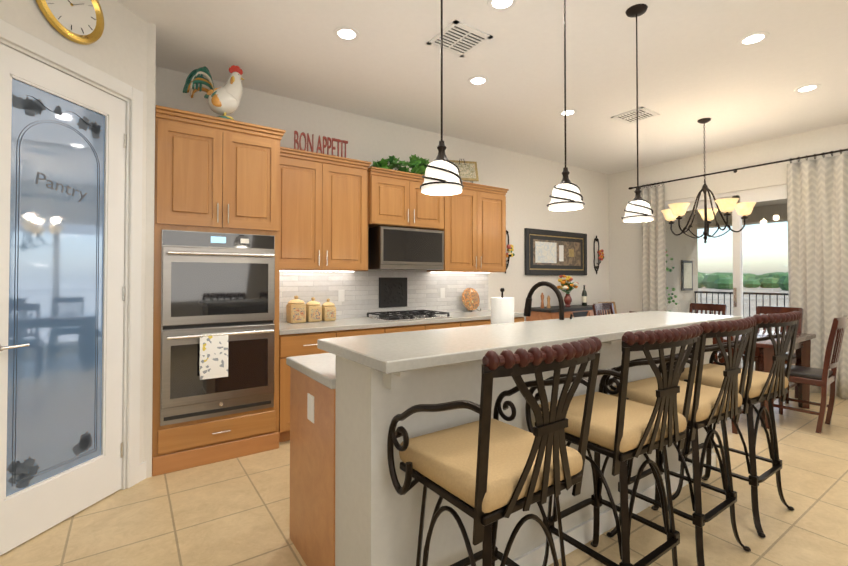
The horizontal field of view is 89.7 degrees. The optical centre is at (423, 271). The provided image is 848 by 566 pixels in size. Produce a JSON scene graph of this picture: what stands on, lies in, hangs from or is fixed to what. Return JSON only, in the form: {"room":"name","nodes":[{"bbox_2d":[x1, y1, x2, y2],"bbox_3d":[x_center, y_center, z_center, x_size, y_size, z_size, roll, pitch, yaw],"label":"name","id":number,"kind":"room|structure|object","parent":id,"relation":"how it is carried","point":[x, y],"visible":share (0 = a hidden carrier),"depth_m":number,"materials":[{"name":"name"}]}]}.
{"room":"kitchen","nodes":[
{"label":"kitchen","id":0,"kind":"room"},
{"bbox_2d":[0,0,155,477],"bbox_3d":[-2.201,-0.161,2.130,0.550,3.050,2.561,0,-1,8],"label":"wall","id":1,"kind":"structure","parent":0,"point":[122,48],"depth_m":2.81,"materials":[{"name":"paint"}]},
{"bbox_2d":[0,43,126,555],"bbox_3d":[-1.987,0.137,2.327,0.576,2.444,0.571,1,-1,-35],"label":"pantry door","id":2,"kind":"structure","parent":1,"relation":"in","point":[62,293],"depth_m":2.31,"materials":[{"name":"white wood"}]},
{"bbox_2d":[35,172,86,201],"bbox_3d":[-1.982,-0.456,2.340,0.001,0.120,0.280,0,-1,10],"label":"lettering","id":3,"kind":"object","parent":2,"relation":"attached to","point":[57,184],"depth_m":2.31},
{"bbox_2d":[36,0,103,44],"bbox_3d":[-1.936,-1.463,2.340,0.038,0.388,0.388,0,-1,10],"label":"clock","id":4,"kind":"object","parent":1,"relation":"attached to","point":[79,21],"visible":1,"depth_m":2.36,"materials":[{"name":"gold metal"}]},
{"bbox_2d":[0,19,145,489],"bbox_3d":[-1.950,0.090,2.381,0.715,2.555,0.685,1,-1,-35],"label":"door frame","id":5,"kind":"structure","parent":1,"relation":"attached to","point":[44,51],"depth_m":2.22,"materials":[{"name":"white wood"}]},
{"bbox_2d":[155,66,608,321],"bbox_3d":[-0.350,-0.121,4.792,8.500,3.050,0.150,1,-1,-35],"label":"wall","id":6,"kind":"structure","parent":0,"point":[529,182],"depth_m":5.58,"materials":[{"name":"paint"}]},
{"bbox_2d":[284,149,371,272],"bbox_3d":[-1.012,-0.515,4.034,0.958,1.015,0.352,1,-1,-35],"label":"upper cabinet","id":7,"kind":"object","parent":6,"relation":"attached to","point":[328,201],"depth_m":3.91,"materials":[{"name":"brown wood"}]},
{"bbox_2d":[294,131,347,157],"bbox_3d":[-0.951,-1.169,3.974,0.518,0.189,0.016,1,-1,-35],"label":"sign","id":8,"kind":"object","parent":7,"relation":"on","point":[327,140],"visible":0.88,"depth_m":3.96,"materials":[{"name":"red metal"}]},
{"bbox_2d":[379,277,406,307],"bbox_3d":[-0.332,0.230,4.673,0.360,0.325,0.026,1,-1,-35],"label":"plaque","id":9,"kind":"object","parent":6,"relation":"attached to","point":[392,291],"visible":1,"depth_m":4.66,"materials":[{"name":"black metal"}]},
{"bbox_2d":[372,225,447,272],"bbox_3d":[-0.226,-0.228,4.516,0.770,0.415,0.444,1,-1,-35],"label":"microwave","id":10,"kind":"object","parent":6,"relation":"attached to","point":[395,248],"depth_m":4.33,"materials":[{"name":"silver metal"}]},
{"bbox_2d":[372,169,447,228],"bbox_3d":[-0.248,-0.717,4.564,0.900,0.515,0.352,1,-1,-35],"label":"upper cabinet","id":11,"kind":"object","parent":6,"relation":"attached to","point":[397,198],"depth_m":4.39,"materials":[{"name":"brown wood"}]},
{"bbox_2d":[370,154,428,174],"bbox_3d":[-0.120,-1.119,4.543,1.049,0.192,0.314,1,-1,-35],"label":"ivy garland","id":12,"kind":"object","parent":11,"relation":"on","point":[417,165],"visible":0.46,"depth_m":4.44,"materials":[{"name":"green plant"}]},
{"bbox_2d":[444,185,507,272],"bbox_3d":[0.514,-0.479,5.086,0.950,0.975,0.352,1,-1,-35],"label":"upper cabinet","id":13,"kind":"object","parent":6,"relation":"attached to","point":[476,216],"depth_m":4.94,"materials":[{"name":"brown wood"}]},
{"bbox_2d":[450,159,478,182],"bbox_3d":[0.450,-1.174,5.005,0.373,0.315,0.228,1,-1,-35],"label":"framed picture","id":14,"kind":"object","parent":13,"relation":"on","point":[468,170],"visible":0.54,"depth_m":5.01},
{"bbox_2d":[505,230,514,272],"bbox_3d":[1.116,-0.283,5.628,0.149,0.624,0.139,1,-1,-35],"label":"sconce","id":15,"kind":"object","parent":6,"relation":"attached to","point":[510,249],"visible":0.67,"depth_m":5.61,"materials":[{"name":"brown metal"}]},
{"bbox_2d":[524,228,586,274],"bbox_3d":[1.970,-0.269,6.283,1.390,0.650,0.035,1,-1,-35],"label":"framed art","id":16,"kind":"object","parent":6,"relation":"attached to","point":[549,252],"visible":0.98,"depth_m":6.23},
{"bbox_2d":[594,235,603,273],"bbox_3d":[2.803,-0.266,6.793,0.149,0.624,0.139,1,-1,-35],"label":"sconce","id":17,"kind":"object","parent":6,"relation":"attached to","point":[600,255],"visible":0.98,"depth_m":6.80,"materials":[{"name":"brown metal"}]},
{"bbox_2d":[0,389,847,565],"bbox_3d":[1.751,1.418,1.724,8.500,0.120,7.550,1,-1,-35],"label":"floor","id":18,"kind":"structure","parent":0,"point":[233,512],"depth_m":2.35,"materials":[{"name":"beige tile"}]},
{"bbox_2d":[152,109,283,475],"bbox_3d":[-1.654,0.155,3.369,0.838,2.455,0.699,1,-1,-35],"label":"tall cabinet","id":19,"kind":"object","parent":18,"relation":"on","point":[257,228],"depth_m":3.07,"materials":[{"name":"brown wood"}]},
{"bbox_2d":[183,65,243,119],"bbox_3d":[-1.595,-1.369,3.253,0.427,0.496,0.171,1,-1,-35],"label":"rooster","id":20,"kind":"object","parent":19,"relation":"on","point":[224,100],"visible":1,"depth_m":3.22},
{"bbox_2d":[284,329,391,440],"bbox_3d":[-0.905,0.951,3.915,1.025,0.880,0.632,1,-1,-35],"label":"base cabinet","id":21,"kind":"object","parent":18,"relation":"on","point":[296,344],"depth_m":3.48,"materials":[{"name":"brown wood"}]},
{"bbox_2d":[284,309,526,336],"bbox_3d":[-0.149,0.498,4.432,2.848,0.040,0.652,1,-1,-35],"label":"countertop","id":22,"kind":"structure","parent":21,"relation":"on","point":[335,326],"depth_m":4.10,"materials":[{"name":"grey stone"}]},
{"bbox_2d":[286,296,308,322],"bbox_3d":[-1.175,0.345,3.919,0.151,0.248,0.151,1,-1,-35],"label":"canister","id":23,"kind":"object","parent":22,"relation":"on","point":[298,310],"depth_m":3.87,"materials":[{"name":"beige ceramic"}]},
{"bbox_2d":[308,297,323,321],"bbox_3d":[-1.043,0.357,4.009,0.135,0.228,0.135,1,-1,-35],"label":"canister","id":24,"kind":"object","parent":22,"relation":"on","point":[315,311],"depth_m":3.96,"materials":[{"name":"beige ceramic"}]},
{"bbox_2d":[324,298,335,320],"bbox_3d":[-0.919,0.366,4.095,0.125,0.213,0.125,1,-1,-35],"label":"canister","id":25,"kind":"object","parent":22,"relation":"on","point":[329,309],"depth_m":4.04,"materials":[{"name":"beige ceramic"}]},
{"bbox_2d":[462,288,480,311],"bbox_3d":[0.580,0.343,5.197,0.280,0.287,0.182,1,-1,-35],"label":"decorative plate","id":26,"kind":"object","parent":22,"relation":"on","point":[470,299],"visible":1,"depth_m":5.19,"materials":[{"name":"orange ceramic"}]},
{"bbox_2d":[392,321,467,332],"bbox_3d":[-0.168,0.958,4.424,1.034,0.880,0.632,1,-1,-35],"label":"base cabinet","id":27,"kind":"object","parent":18,"relation":"on","point":[451,324],"depth_m":4.18,"materials":[{"name":"brown wood"}]},
{"bbox_2d":[387,336,601,565],"bbox_3d":[0.235,0.780,1.395,0.539,1.144,0.536,1,-1,-35],"label":"bar stool","id":28,"kind":"object","parent":18,"relation":"on","point":[486,472],"visible":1,"depth_m":1.26,"materials":[{"name":"brown metal"}]},
{"bbox_2d":[468,317,523,325],"bbox_3d":[0.574,0.966,4.936,1.037,0.880,0.632,1,-1,-35],"label":"base cabinet","id":29,"kind":"object","parent":18,"relation":"on","point":[516,319],"depth_m":4.61,"materials":[{"name":"brown wood"}]},
{"bbox_2d":[286,313,716,565],"bbox_3d":[0.707,0.855,2.559,2.724,1.030,1.018,1,-1,-35],"label":"kitchen island","id":30,"kind":"object","parent":18,"relation":"on","point":[351,397],"depth_m":1.73,"materials":[{"name":"stone"}]},
{"bbox_2d":[491,288,513,323],"bbox_3d":[0.482,0.275,2.621,0.156,0.349,0.156,1,-1,-35],"label":"paper towel","id":31,"kind":"object","parent":30,"relation":"on","point":[502,309],"visible":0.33,"depth_m":2.56,"materials":[{"name":"white paper"}]},
{"bbox_2d":[318,311,741,376],"bbox_3d":[0.856,0.318,2.368,2.780,0.040,0.600,1,-1,-35],"label":"island countertop","id":32,"kind":"structure","parent":30,"relation":"on","point":[409,351],"depth_m":1.84,"materials":[{"name":"white stone"}]},
{"bbox_2d":[526,304,604,320],"bbox_3d":[2.036,0.963,6.037,1.260,0.920,0.457,1,-1,-35],"label":"buffet","id":33,"kind":"object","parent":18,"relation":"on","point":[546,313],"visible":0.17,"depth_m":5.76,"materials":[{"name":"brown wood"}]},
{"bbox_2d":[540,293,543,307],"bbox_3d":[1.603,0.392,5.775,0.050,0.212,0.050,-1,-1,40],"label":"pepper mill","id":34,"kind":"object","parent":33,"relation":"on","point":[542,301],"depth_m":5.76,"materials":[{"name":"brown wood"}]},
{"bbox_2d":[547,295,550,307],"bbox_3d":[1.691,0.412,5.787,0.050,0.172,0.050,-1,-1,40],"label":"pepper mill","id":35,"kind":"object","parent":33,"relation":"on","point":[548,298],"depth_m":5.77,"materials":[{"name":"brown wood"}]},
{"bbox_2d":[557,275,578,306],"bbox_3d":[2.031,0.275,6.052,0.360,0.453,0.264,1,-1,-35],"label":"flower vase","id":36,"kind":"object","parent":33,"relation":"on","point":[568,285],"visible":1,"depth_m":6.02,"materials":[{"name":"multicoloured plant"}]},
{"bbox_2d":[582,285,586,305],"bbox_3d":[2.352,0.352,6.256,0.077,0.305,0.077,1,-1,-35],"label":"wine bottle","id":37,"kind":"object","parent":33,"relation":"on","point":[584,297],"visible":1,"depth_m":6.23,"materials":[{"name":"glass"}]},
{"bbox_2d":[592,303,614,315],"bbox_3d":[2.509,0.918,5.476,0.428,0.998,0.521,1,-1,-35],"label":"dining chair","id":38,"kind":"object","parent":18,"relation":"on","point":[599,308],"visible":0.23,"depth_m":5.68,"materials":[{"name":"brown wood"}]},
{"bbox_2d":[598,302,616,314],"bbox_3d":[3.035,0.960,6.621,0.417,0.948,0.502,1,-1,-35],"label":"chair","id":39,"kind":"object","parent":18,"relation":"on","point":[609,309],"visible":0.12,"depth_m":6.87,"materials":[{"name":"brown wood"}]},
{"bbox_2d":[525,324,702,565],"bbox_3d":[0.803,0.786,1.790,0.545,1.144,0.542,1,-1,-35],"label":"bar stool","id":40,"kind":"object","parent":18,"relation":"on","point":[622,430],"visible":0.85,"depth_m":1.64,"materials":[{"name":"brown metal"}]},
{"bbox_2d":[603,316,756,565],"bbox_3d":[1.280,0.791,2.118,0.540,1.144,0.538,1,-1,-35],"label":"bar stool","id":41,"kind":"object","parent":18,"relation":"on","point":[709,405],"visible":0.85,"depth_m":1.96,"materials":[{"name":"brown metal"}]},
{"bbox_2d":[689,303,726,362],"bbox_3d":[3.507,0.917,5.424,0.528,0.998,0.439,1,-1,-35],"label":"dining chair","id":42,"kind":"object","parent":18,"relation":"on","point":[710,308],"visible":0.19,"depth_m":5.55,"materials":[{"name":"brown wood"}]},
{"bbox_2d":[713,336,742,433],"bbox_3d":[2.650,0.894,3.871,0.521,0.998,0.428,1,-1,-35],"label":"dining chair","id":43,"kind":"object","parent":18,"relation":"on","point":[734,430],"visible":0.02,"depth_m":3.65,"materials":[{"name":"brown wood"}]},
{"bbox_2d":[666,311,801,537],"bbox_3d":[1.805,0.796,2.487,0.558,1.144,0.552,1,-1,-35],"label":"bar stool","id":44,"kind":"object","parent":18,"relation":"on","point":[759,387],"visible":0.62,"depth_m":2.32,"materials":[{"name":"brown metal"}]},
{"bbox_2d":[716,330,815,428],"bbox_3d":[3.063,1.025,4.671,1.200,0.755,1.600,1,-1,-35],"label":"dining table","id":45,"kind":"object","parent":18,"relation":"on","point":[764,351],"visible":0.25,"depth_m":4.19,"materials":[{"name":"brown wood"}]},
{"bbox_2d":[742,306,803,403],"bbox_3d":[3.934,0.908,4.812,0.521,0.998,0.428,1,-1,-35],"label":"dining chair","id":46,"kind":"object","parent":18,"relation":"on","point":[760,310],"visible":0.21,"depth_m":4.87,"materials":[{"name":"brown wood"}]},
{"bbox_2d":[774,315,847,433],"bbox_3d":[3.475,0.894,3.869,0.428,0.998,0.521,1,-1,-38],"label":"dining chair","id":47,"kind":"object","parent":18,"relation":"on","point":[824,377],"visible":0.85,"depth_m":3.69,"materials":[{"name":"brown wood"}]},
{"bbox_2d":[117,0,847,173],"bbox_3d":[1.751,-1.767,1.772,8.500,0.150,7.550,1,-1,-35],"label":"ceiling","id":48,"kind":"structure","parent":0,"point":[696,62],"depth_m":3.45,"materials":[{"name":"white paint"}]},
{"bbox_2d":[333,26,359,40],"bbox_3d":[-0.543,-1.670,3.000,0.182,0.006,0.182,1,-1,-44],"label":"recessed light","id":49,"kind":"object","parent":48,"relation":"in","point":[346,33],"depth_m":2.99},
{"bbox_2d":[420,0,463,195],"bbox_3d":[0.076,-1.014,1.813,0.192,1.355,0.189,1,-1,-35],"label":"pendant light","id":50,"kind":"object","parent":48,"relation":"hanging from","point":[441,177],"visible":1,"depth_m":1.76,"materials":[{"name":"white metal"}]},
{"bbox_2d":[426,20,492,57],"bbox_3d":[0.255,-1.668,3.076,0.340,0.008,0.340,1,-1,-35],"label":"ceiling vent","id":51,"kind":"object","parent":48,"relation":"in","point":[461,39],"depth_m":3.06,"materials":[{"name":"white metal"}]},
{"bbox_2d":[468,75,488,85],"bbox_3d":[0.472,-1.660,3.712,0.182,0.006,0.182,0,-1,28],"label":"recessed light","id":52,"kind":"object","parent":48,"relation":"in","point":[476,80],"depth_m":3.70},
{"bbox_2d":[487,0,516,10],"bbox_3d":[0.486,-1.676,2.653,0.182,0.006,0.182,0,-1,28],"label":"recessed light","id":53,"kind":"object","parent":48,"relation":"in","point":[492,4],"depth_m":2.67,"materials":[{"name":"white glass"}]},
{"bbox_2d":[547,0,584,210],"bbox_3d":[0.746,-1.007,2.251,0.192,1.355,0.189,1,-1,-35],"label":"pendant light","id":54,"kind":"object","parent":48,"relation":"hanging from","point":[565,195],"visible":1,"depth_m":2.21,"materials":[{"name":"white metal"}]},
{"bbox_2d":[559,109,576,115],"bbox_3d":[1.495,-1.649,4.430,0.182,0.006,0.182,1,-1,-44],"label":"recessed light","id":55,"kind":"object","parent":48,"relation":"in","point":[569,112],"depth_m":4.42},
{"bbox_2d":[611,107,659,123],"bbox_3d":[2.237,-1.646,4.517,0.340,0.008,0.340,1,-1,-35],"label":"ceiling vent","id":56,"kind":"object","parent":48,"relation":"in","point":[629,117],"depth_m":4.51,"materials":[{"name":"white metal"}]},
{"bbox_2d":[621,4,654,222],"bbox_3d":[1.365,-1.000,2.727,0.192,1.355,0.189,1,-1,-35],"label":"pendant light","id":57,"kind":"object","parent":48,"relation":"hanging from","point":[638,208],"visible":1,"depth_m":2.70,"materials":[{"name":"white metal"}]},
{"bbox_2d":[661,118,755,242],"bbox_3d":[3.033,-0.975,4.659,0.879,1.346,0.846,1,-1,-35],"label":"chandelier","id":58,"kind":"object","parent":48,"relation":"hanging from","point":[675,211],"visible":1,"depth_m":4.56,"materials":[{"name":"brown metal"}]},
{"bbox_2d":[738,31,769,45],"bbox_3d":[2.366,-1.669,3.063,0.182,0.006,0.182,1,-1,-44],"label":"recessed light","id":59,"kind":"object","parent":48,"relation":"in","point":[752,38],"depth_m":3.05,"materials":[{"name":"white glass"}]},
{"bbox_2d":[794,84,820,92],"bbox_3d":[3.476,-1.657,3.866,0.182,0.006,0.182,1,-1,-44],"label":"recessed light","id":60,"kind":"object","parent":48,"relation":"in","point":[806,88],"depth_m":3.86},
{"bbox_2d":[609,123,847,313],"bbox_3d":[5.173,-0.131,4.140,0.150,3.050,7.200,1,-1,-35],"label":"wall","id":61,"kind":"structure","parent":0,"point":[625,267],"depth_m":6.03,"materials":[{"name":"paint"}]},
{"bbox_2d":[665,184,789,384],"bbox_3d":[4.136,0.181,5.619,0.092,2.470,2.400,1,-1,-35],"label":"sliding window","id":62,"kind":"structure","parent":61,"relation":"in","point":[777,192],"depth_m":5.59,"materials":[{"name":"clear glass"}]},
{"bbox_2d":[628,149,847,189],"bbox_3d":[4.062,-1.315,5.529,0.118,0.042,2.884,1,-1,-35],"label":"curtain rod","id":63,"kind":"object","parent":61,"relation":"attached to","point":[733,170],"visible":0.88,"depth_m":5.43,"materials":[{"name":"brown metal"}]},
{"bbox_2d":[641,181,665,311],"bbox_3d":[3.421,0.042,6.357,0.102,2.731,0.344,1,-1,-35],"label":"curtain","id":64,"kind":"object","parent":63,"relation":"hanging from","point":[653,268],"visible":0.73,"depth_m":6.35,"materials":[{"name":"beige fabric"}]},
{"bbox_2d":[787,149,847,398],"bbox_3d":[4.523,0.018,4.761,0.102,2.731,0.724,1,-1,-35],"label":"curtain","id":65,"kind":"object","parent":63,"relation":"hanging from","point":[817,204],"visible":0.77,"depth_m":4.83,"materials":[{"name":"beige fabric"}]},
{"label":"outside","id":66,"kind":"structure","parent":0,"visible":0},
{"bbox_2d":[698,286,788,331],"bbox_3d":[166.757,4.684,119.989,389.400,0.100,300.000,1,-1,-35],"label":"ground","id":67,"kind":"structure","parent":66,"point":[746,298],"depth_m":55.61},
{"bbox_2d":[666,249,788,311],"bbox_3d":[113.841,3.599,264.633,471.672,9.596,300.342,1,-1,-35],"label":"trees","id":68,"kind":"object","parent":67,"relation":"on","point":[717,279],"depth_m":115.85,"materials":[{"name":"green plant"}]},
{"bbox_3d":[5.828,1.490,6.512,3.650,0.080,14.000,1,-1,-35],"label":"floor","id":69,"kind":"structure","parent":0,"visible":0},
{"bbox_2d":[665,212,697,312],"bbox_3d":[4.493,0.134,8.466,3.650,2.850,0.200,1,-1,-35],"label":"wall","id":70,"kind":"structure","parent":69,"relation":"on","point":[671,280],"depth_m":8.96,"materials":[{"name":"paint"}]},
{"bbox_2d":[681,260,692,290],"bbox_3d":[5.610,0.088,9.093,0.460,0.640,0.037,1,-1,-35],"label":"wall art","id":71,"kind":"object","parent":70,"relation":"attached to","point":[687,268],"depth_m":9.05},
{"bbox_2d":[686,199,786,228],"bbox_3d":[5.992,0.007,6.648,4.050,3.050,14.000,1,-1,-35],"label":"roof","id":72,"kind":"structure","parent":70,"relation":"on","point":[755,212],"depth_m":8.48,"materials":[{"name":"paint"}]},
{"bbox_2d":[694,291,788,329],"bbox_3d":[7.208,0.894,7.469,0.040,0.980,14.007,1,-1,-35],"label":"railing","id":73,"kind":"object","parent":69,"relation":"on","point":[730,293],"depth_m":8.58,"materials":[{"name":"black metal"}]}
]}

